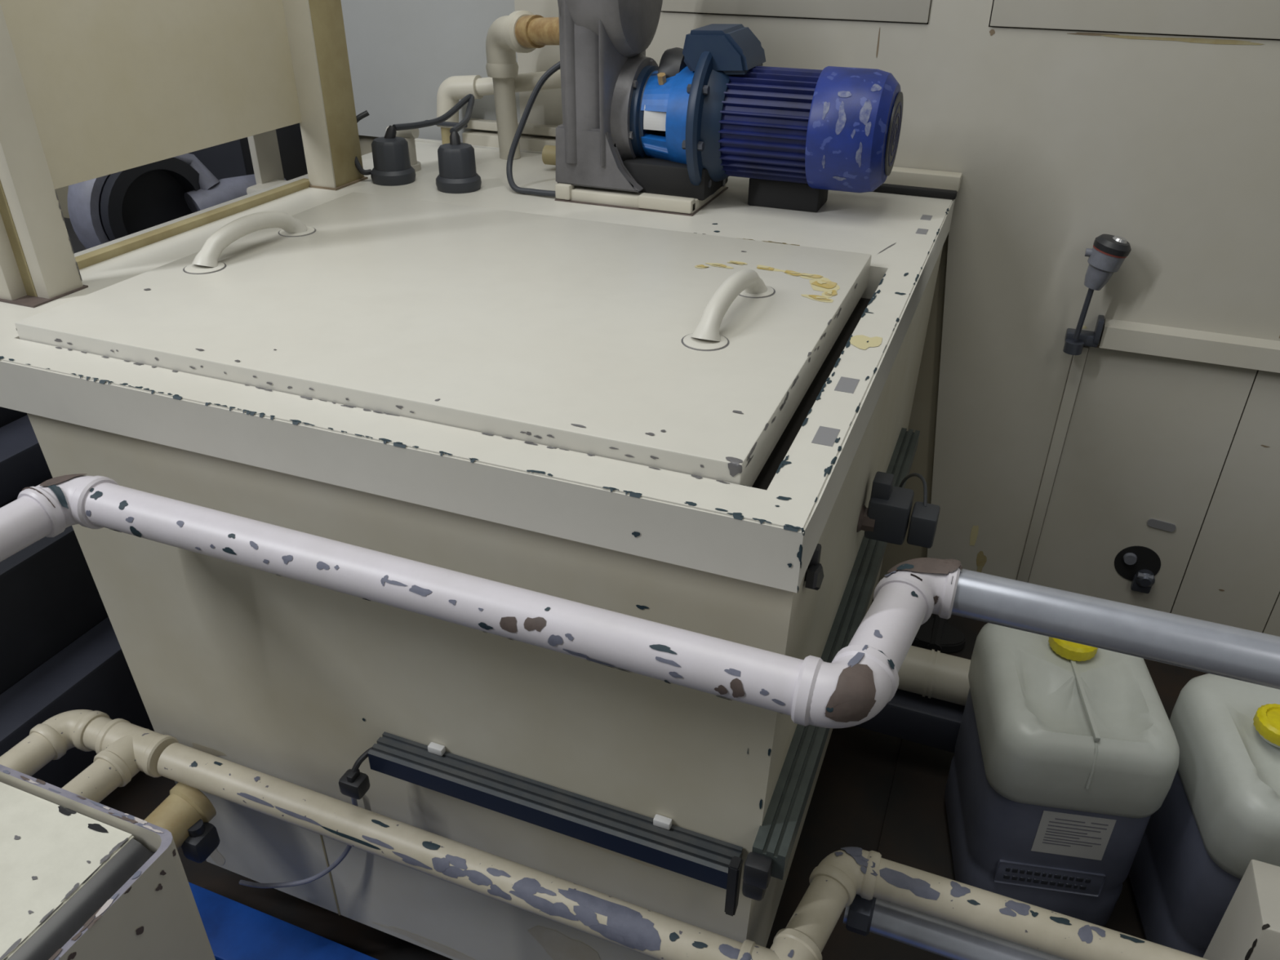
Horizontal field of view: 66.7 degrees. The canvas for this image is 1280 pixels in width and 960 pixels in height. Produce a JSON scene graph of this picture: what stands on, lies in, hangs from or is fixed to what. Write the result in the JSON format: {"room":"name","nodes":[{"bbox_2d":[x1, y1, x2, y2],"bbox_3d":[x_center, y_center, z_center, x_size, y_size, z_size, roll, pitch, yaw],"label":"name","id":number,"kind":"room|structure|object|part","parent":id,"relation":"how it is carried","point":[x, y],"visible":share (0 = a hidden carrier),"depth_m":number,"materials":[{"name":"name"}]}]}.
{"room":"industrial plant room","nodes":[
{"label":"industrial plant room","id":0,"kind":"room"},
{"bbox_2d":[98,598,1207,959],"bbox_3d":[-0.657,1.436,0.990,8.000,0.100,5.100,12,32,18],"label":"floor","id":1,"kind":"structure","parent":0,"point":[847,806],"depth_m":2.07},
{"bbox_2d":[0,764,215,959],"bbox_3d":[-0.810,0.914,0.935,0.348,0.851,0.890,12,32,18],"label":"metal box","id":2,"kind":"object","parent":1,"relation":"on","point":[82,877],"visible":1,"depth_m":1.01,"materials":[{"name":"beige paint"}]},
{"bbox_3d":[-0.822,0.569,0.731,0.321,0.025,0.879,12,32,18],"label":"inset lid","id":3,"kind":"part","parent":2,"relation":"part of","materials":[{"name":"paint"}]},
{"bbox_2d":[0,123,307,787],"bbox_3d":[-1.969,-0.489,1.819,1.700,2.350,2.680,12,32,18],"label":"machine","id":4,"kind":"object","parent":1,"relation":"on","point":[60,650],"visible":0.31,"depth_m":2.12,"materials":[{"name":"black metal"}]},
{"bbox_3d":[-1.519,0.504,1.835,0.490,0.630,2.100,12,32,18],"label":"rail","id":5,"kind":"part","parent":4,"relation":"part of","materials":[{"name":"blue metal"}]},
{"bbox_2d":[188,882,377,959],"bbox_3d":[-0.278,1.018,1.541,1.500,0.065,0.336,12,32,18],"label":"mat","id":6,"kind":"object","parent":1,"relation":"on","point":[234,930],"visible":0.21,"depth_m":1.78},
{"bbox_2d":[0,137,970,959],"bbox_3d":[-0.071,0.062,2.016,1.760,1.232,1.471,12,32,18],"label":"tank","id":7,"kind":"object","parent":1,"relation":"on","point":[661,418],"depth_m":1.36,"materials":[{"name":"beige paint"}]},
{"bbox_2d":[0,0,368,307],"bbox_3d":[-0.825,-0.745,1.733,0.113,0.604,0.896,12,32,18],"label":"guard","id":8,"kind":"object","parent":7,"relation":"on","point":[90,89],"visible":1,"depth_m":1.71,"materials":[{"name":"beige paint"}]},
{"bbox_3d":[-0.968,-0.559,1.413,0.108,0.600,0.103,12,32,18],"label":"post","id":9,"kind":"part","parent":8,"relation":"part of","materials":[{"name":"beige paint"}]},
{"bbox_3d":[-0.850,-0.815,1.713,0.013,0.463,0.713,12,32,18],"label":"panel","id":10,"kind":"part","parent":8,"relation":"part of","materials":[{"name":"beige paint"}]},
{"bbox_3d":[-0.864,-0.505,1.903,0.027,0.018,0.680,12,32,18],"label":"sill","id":11,"kind":"part","parent":8,"relation":"part of","materials":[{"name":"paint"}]},
{"bbox_3d":[-0.679,-0.929,2.043,0.078,0.600,0.118,12,32,18],"label":"post","id":12,"kind":"part","parent":8,"relation":"part of","materials":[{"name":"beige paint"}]},
{"bbox_3d":[-0.673,-0.425,1.682,0.044,0.064,0.259,13,33,19],"label":"handle","id":13,"kind":"part","parent":7,"relation":"part of","materials":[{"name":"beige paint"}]},
{"bbox_2d":[338,768,369,799],"bbox_3d":[-0.419,0.443,1.427,0.037,0.040,0.030,12,32,18],"label":"connector","id":14,"kind":"object","parent":7,"relation":"attached to","point":[355,784],"visible":0.99,"depth_m":1.42,"materials":[{"name":"grey plastic"}]},
{"bbox_2d":[370,125,415,186],"bbox_3d":[-0.559,-0.733,2.185,0.100,0.120,0.100,12,32,18],"label":"switch","id":15,"kind":"object","parent":7,"relation":"on","point":[390,153],"visible":1,"depth_m":2.16,"materials":[{"name":"grey plastic"}]},
{"bbox_2d":[354,110,371,175],"bbox_3d":[-0.625,-0.756,2.185,0.056,0.132,0.054,-12,33,-20],"label":"cable","id":16,"kind":"object","parent":15,"relation":"attached to","point":[366,172],"visible":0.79,"depth_m":2.19,"materials":[{"name":"grey plastic"}]},
{"bbox_2d":[392,93,474,133],"bbox_3d":[-0.422,-0.844,2.248,0.166,0.044,0.301,12,32,18],"label":"cable","id":17,"kind":"object","parent":15,"relation":"attached to","point":[469,99],"visible":0.99,"depth_m":2.24,"materials":[{"name":"grey plastic"}]},
{"bbox_2d":[386,125,421,171],"bbox_3d":[-0.553,-0.783,2.283,0.074,0.106,0.068,12,32,18],"label":"pipe fitting","id":18,"kind":"object","parent":7,"relation":"on","point":[410,135],"visible":0.39,"depth_m":2.27,"materials":[{"name":"beige paint"}]},
{"bbox_3d":[-0.245,-0.285,1.560,1.084,0.062,0.807,12,32,18],"label":"lid","id":19,"kind":"part","parent":7,"relation":"part of","materials":[{"name":"beige paint"}]},
{"bbox_2d":[435,131,481,193],"bbox_3d":[-0.401,-0.700,2.131,0.100,0.121,0.100,12,32,18],"label":"switch","id":20,"kind":"object","parent":7,"relation":"on","point":[458,174],"visible":1,"depth_m":2.11,"materials":[{"name":"grey plastic"}]},
{"bbox_2d":[425,69,560,144],"bbox_3d":[-0.293,-0.923,2.408,0.523,0.225,0.073,12,32,18],"label":"pipe","id":21,"kind":"object","parent":7,"relation":"on","point":[453,89],"visible":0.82,"depth_m":2.42,"materials":[{"name":"beige paint"}]},
{"bbox_2d":[485,10,559,159],"bbox_3d":[-0.235,-0.897,2.250,0.089,0.344,0.366,-25,39,-36],"label":"pipe","id":22,"kind":"object","parent":7,"relation":"on","point":[520,31],"visible":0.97,"depth_m":2.28,"materials":[{"name":"beige paint"}]},
{"bbox_2d":[367,731,742,916],"bbox_3d":[-0.127,0.466,1.351,0.557,0.091,0.048,12,32,18],"label":"bar","id":23,"kind":"object","parent":7,"relation":"attached to","point":[657,842],"visible":1,"depth_m":1.32,"materials":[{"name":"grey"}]},
{"bbox_2d":[351,746,372,772],"bbox_3d":[-0.400,0.410,1.427,0.055,0.032,0.016,-15,34,-24],"label":"cable","id":24,"kind":"object","parent":23,"relation":"attached to","point":[364,755],"visible":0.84,"depth_m":1.42,"materials":[{"name":"grey plastic"}]},
{"bbox_2d":[0,709,1208,959],"bbox_3d":[0.233,0.620,1.322,2.847,0.068,0.557,4,31,5],"label":"pipe rail","id":25,"kind":"object","parent":7,"relation":"attached to","point":[123,748],"visible":1,"depth_m":1.38,"materials":[{"name":"beige paint"}]},
{"bbox_2d":[143,782,220,862],"bbox_3d":[-0.776,0.591,1.525,0.099,0.109,0.242,15,34,23],"label":"pipe fitting","id":26,"kind":"object","parent":25,"relation":"attached to","point":[187,812],"visible":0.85,"depth_m":1.56,"materials":[{"name":"beige plastic"}]},
{"bbox_2d":[239,797,358,888],"bbox_3d":[-0.575,0.602,1.610,0.251,0.274,0.022,5,31,7],"label":"cable","id":27,"kind":"object","parent":25,"relation":"hanging from","point":[354,802],"visible":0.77,"depth_m":1.65,"materials":[{"name":"grey rubber"}]},
{"bbox_2d":[843,893,1066,959],"bbox_3d":[0.959,0.769,1.231,1.400,0.066,0.066,12,32,18],"label":"pipe","id":28,"kind":"object","parent":25,"relation":"attached to","point":[929,933],"visible":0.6,"depth_m":1.39,"materials":[{"name":"grey"}]},
{"bbox_2d":[0,473,1279,728],"bbox_3d":[0.238,0.206,1.007,2.770,0.073,0.782,0,31,-1],"label":"pipe rail","id":29,"kind":"object","parent":7,"relation":"attached to","point":[862,677],"visible":1,"depth_m":1.07,"materials":[{"name":"white paint"}]},
{"bbox_3d":[0.135,-0.267,1.428,0.044,0.064,0.259,13,33,19],"label":"handle","id":30,"kind":"part","parent":7,"relation":"part of","materials":[{"name":"beige paint"}]},
{"bbox_2d":[555,0,903,216],"bbox_3d":[0.182,-0.846,1.952,0.686,0.566,0.308,12,32,18],"label":"pump","id":31,"kind":"object","parent":7,"relation":"on","point":[635,132],"visible":1,"depth_m":1.93,"materials":[{"name":"blue metal"}]},
{"bbox_2d":[506,61,559,196],"bbox_3d":[-0.220,-0.768,2.096,0.148,0.275,0.142,12,32,18],"label":"cable","id":32,"kind":"object","parent":31,"relation":"attached to","point":[556,67],"visible":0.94,"depth_m":2.11,"materials":[{"name":"grey plastic"}]},
{"bbox_2d":[542,145,555,165],"bbox_3d":[-0.157,-0.750,2.283,0.140,0.057,0.059,12,32,18],"label":"drain fitting","id":33,"kind":"object","parent":31,"relation":"attached to","point":[548,153],"visible":0.17,"depth_m":2.28,"materials":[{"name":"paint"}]},
{"bbox_3d":[-0.064,-0.908,2.010,0.169,0.522,0.277,12,32,18],"label":"casing","id":34,"kind":"part","parent":31,"relation":"part of","materials":[{"name":"grey metal"}]},
{"bbox_3d":[0.008,-0.640,2.123,0.310,0.035,0.250,12,32,18],"label":"plate","id":35,"kind":"part","parent":31,"relation":"part of","materials":[{"name":"beige paint"}]},
{"bbox_3d":[0.277,-0.724,1.982,0.195,0.216,0.216,12,32,18],"label":"motor","id":36,"kind":"part","parent":31,"relation":"part of","materials":[{"name":"blue metal"}]},
{"bbox_2d":[884,91,903,176],"bbox_3d":[0.499,-0.677,1.908,0.004,0.156,0.156,12,32,18],"label":"grille","id":37,"kind":"object","parent":31,"relation":"attached to","point":[894,100],"depth_m":1.87,"materials":[{"name":"grey metal"}]},
{"bbox_3d":[0.197,0.103,1.113,0.025,0.052,0.037,12,32,18],"label":"clamp knob","id":38,"kind":"part","parent":7,"relation":"part of","materials":[{"name":"black plastic"}]},
{"bbox_3d":[0.197,0.112,1.118,0.024,0.032,0.032,17,34,25],"label":"knob","id":39,"kind":"part","parent":7,"relation":"part of","materials":[{"name":"grey plastic"}]},
{"bbox_2d":[742,427,919,901],"bbox_3d":[0.377,0.207,1.700,0.046,0.070,1.245,12,32,18],"label":"rail","id":40,"kind":"object","parent":7,"relation":"attached to","point":[769,857],"visible":0.7,"depth_m":1.34,"materials":[{"name":"grey metal"}]},
{"bbox_2d":[856,471,940,548],"bbox_3d":[0.420,0.047,1.633,0.157,0.105,0.080,12,32,18],"label":"block","id":41,"kind":"object","parent":7,"relation":"attached to","point":[886,517],"visible":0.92,"depth_m":1.61,"materials":[{"name":"grey plastic"}]},
{"bbox_2d":[898,472,927,506],"bbox_3d":[0.486,0.034,1.747,0.011,0.144,0.224,2,31,3],"label":"cable","id":42,"kind":"object","parent":41,"relation":"attached to","point":[925,487],"visible":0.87,"depth_m":1.67,"materials":[{"name":"grey plastic"}]},
{"bbox_3d":[0.532,-0.651,2.167,0.334,0.016,0.025,12,32,18],"label":"rubber strip","id":43,"kind":"part","parent":7,"relation":"part of","materials":[{"name":"black rubber"}]},
{"bbox_2d":[911,613,965,653],"bbox_3d":[0.784,0.412,2.613,0.161,0.045,0.143,-9,32,-16],"label":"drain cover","id":44,"kind":"object","parent":1,"relation":"on","point":[935,633],"visible":0.56,"depth_m":2.58,"materials":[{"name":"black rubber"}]},
{"bbox_2d":[876,738,1146,940],"bbox_3d":[1.096,0.782,2.017,1.130,0.010,0.750,12,32,18],"label":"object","id":45,"kind":"object","parent":1,"relation":"on","point":[915,833],"visible":0.09,"depth_m":2.08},
{"bbox_2d":[944,622,1179,926],"bbox_3d":[0.783,0.552,1.867,0.302,0.533,0.369,5,31,8],"label":"jerrycan","id":46,"kind":"object","parent":45,"relation":"on","point":[1066,752],"visible":0.94,"depth_m":1.73,"materials":[{"name":"plastic"}]},
{"bbox_3d":[0.746,0.726,1.775,0.185,0.057,0.006,5,31,8],"label":"embossed panel","id":47,"kind":"part","parent":46,"relation":"part of","materials":[{"name":"plastic"}]},
{"bbox_2d":[1128,673,1279,957],"bbox_3d":[1.103,0.636,1.730,0.302,0.533,0.368,6,31,10],"label":"jerrycan","id":48,"kind":"object","parent":45,"relation":"on","point":[1220,812],"visible":0.85,"depth_m":1.65,"materials":[{"name":"plastic"}]},
{"bbox_2d":[1203,859,1279,959],"bbox_3d":[1.165,0.861,1.377,0.673,0.526,0.121,12,32,18],"label":"box","id":49,"kind":"object","parent":1,"relation":"on","point":[1249,928],"visible":1,"depth_m":1.36,"materials":[{"name":"beige paint"}]},
{"bbox_2d":[54,0,1279,636],"bbox_3d":[0.543,-0.986,2.111,6.800,2.950,0.061,12,32,18],"label":"wall","id":50,"kind":"structure","parent":0,"point":[1060,140],"depth_m":2.22,"materials":[{"name":"beige paint"}]},
{"bbox_2d":[462,118,557,151],"bbox_3d":[-0.246,-0.867,2.476,0.450,0.064,0.045,12,32,18],"label":"trim","id":51,"kind":"structure","parent":50,"relation":"attached to","point":[531,143],"depth_m":2.50,"materials":[{"name":"beige paint"}]},
{"bbox_2d":[661,0,931,22],"bbox_3d":[0.340,-1.639,1.802,0.601,1.414,0.040,12,32,18],"label":"wall panel","id":52,"kind":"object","parent":50,"relation":"in","point":[894,11],"depth_m":2.12,"materials":[{"name":"beige paint"}]},
{"bbox_2d":[883,166,962,191],"bbox_3d":[0.588,-0.685,2.199,0.264,0.033,0.046,12,32,18],"label":"trim","id":53,"kind":"structure","parent":50,"relation":"attached to","point":[950,180],"depth_m":2.16,"materials":[{"name":"beige paint"}]},
{"bbox_2d":[1016,346,1088,582],"bbox_3d":[1.025,0.039,2.473,0.028,0.825,0.040,12,32,18],"label":"trim","id":54,"kind":"structure","parent":50,"relation":"attached to","point":[1077,363],"depth_m":2.40,"materials":[{"name":"beige paint"}]},
{"bbox_2d":[1062,234,1131,355],"bbox_3d":[1.005,-0.405,2.143,0.087,0.274,0.098,12,32,18],"label":"sensor","id":55,"kind":"object","parent":50,"relation":"attached to","point":[1108,252],"visible":1,"depth_m":2.09,"materials":[{"name":"grey plastic"}]},
{"bbox_3d":[0.987,-0.373,2.162,0.012,0.131,0.023,-4,31,-8],"label":"rod","id":56,"kind":"part","parent":55,"relation":"part of","materials":[{"name":"grey metal"}]},
{"bbox_2d":[990,0,1279,39],"bbox_3d":[1.942,-1.306,1.265,2.593,1.414,0.040,12,32,18],"label":"wall panel","id":57,"kind":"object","parent":50,"relation":"in","point":[1251,19],"depth_m":1.91,"materials":[{"name":"beige paint"}]},
{"bbox_2d":[1114,546,1160,593],"bbox_3d":[1.248,0.226,2.445,0.106,0.125,0.031,12,32,18],"label":"valve","id":58,"kind":"object","parent":50,"relation":"attached to","point":[1140,565],"visible":1,"depth_m":2.44,"materials":[{"name":"black plastic"}]},
{"bbox_3d":[1.249,0.217,2.439,0.080,0.056,0.022,21,36,30],"label":"valve knob","id":59,"kind":"part","parent":58,"relation":"part of","materials":[{"name":"black plastic"}]},
{"bbox_2d":[1147,518,1175,532],"bbox_3d":[1.276,0.110,2.381,0.064,0.026,0.005,12,32,18],"label":"cover plate","id":60,"kind":"object","parent":50,"relation":"attached to","point":[1152,522],"visible":1,"depth_m":2.38,"materials":[{"name":"silver metal"}]},
{"bbox_2d":[1094,318,1279,373],"bbox_3d":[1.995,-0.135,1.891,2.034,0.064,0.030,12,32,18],"label":"trim","id":61,"kind":"structure","parent":50,"relation":"attached to","point":[1244,352],"depth_m":2.14,"materials":[{"name":"beige paint"}]}
]}

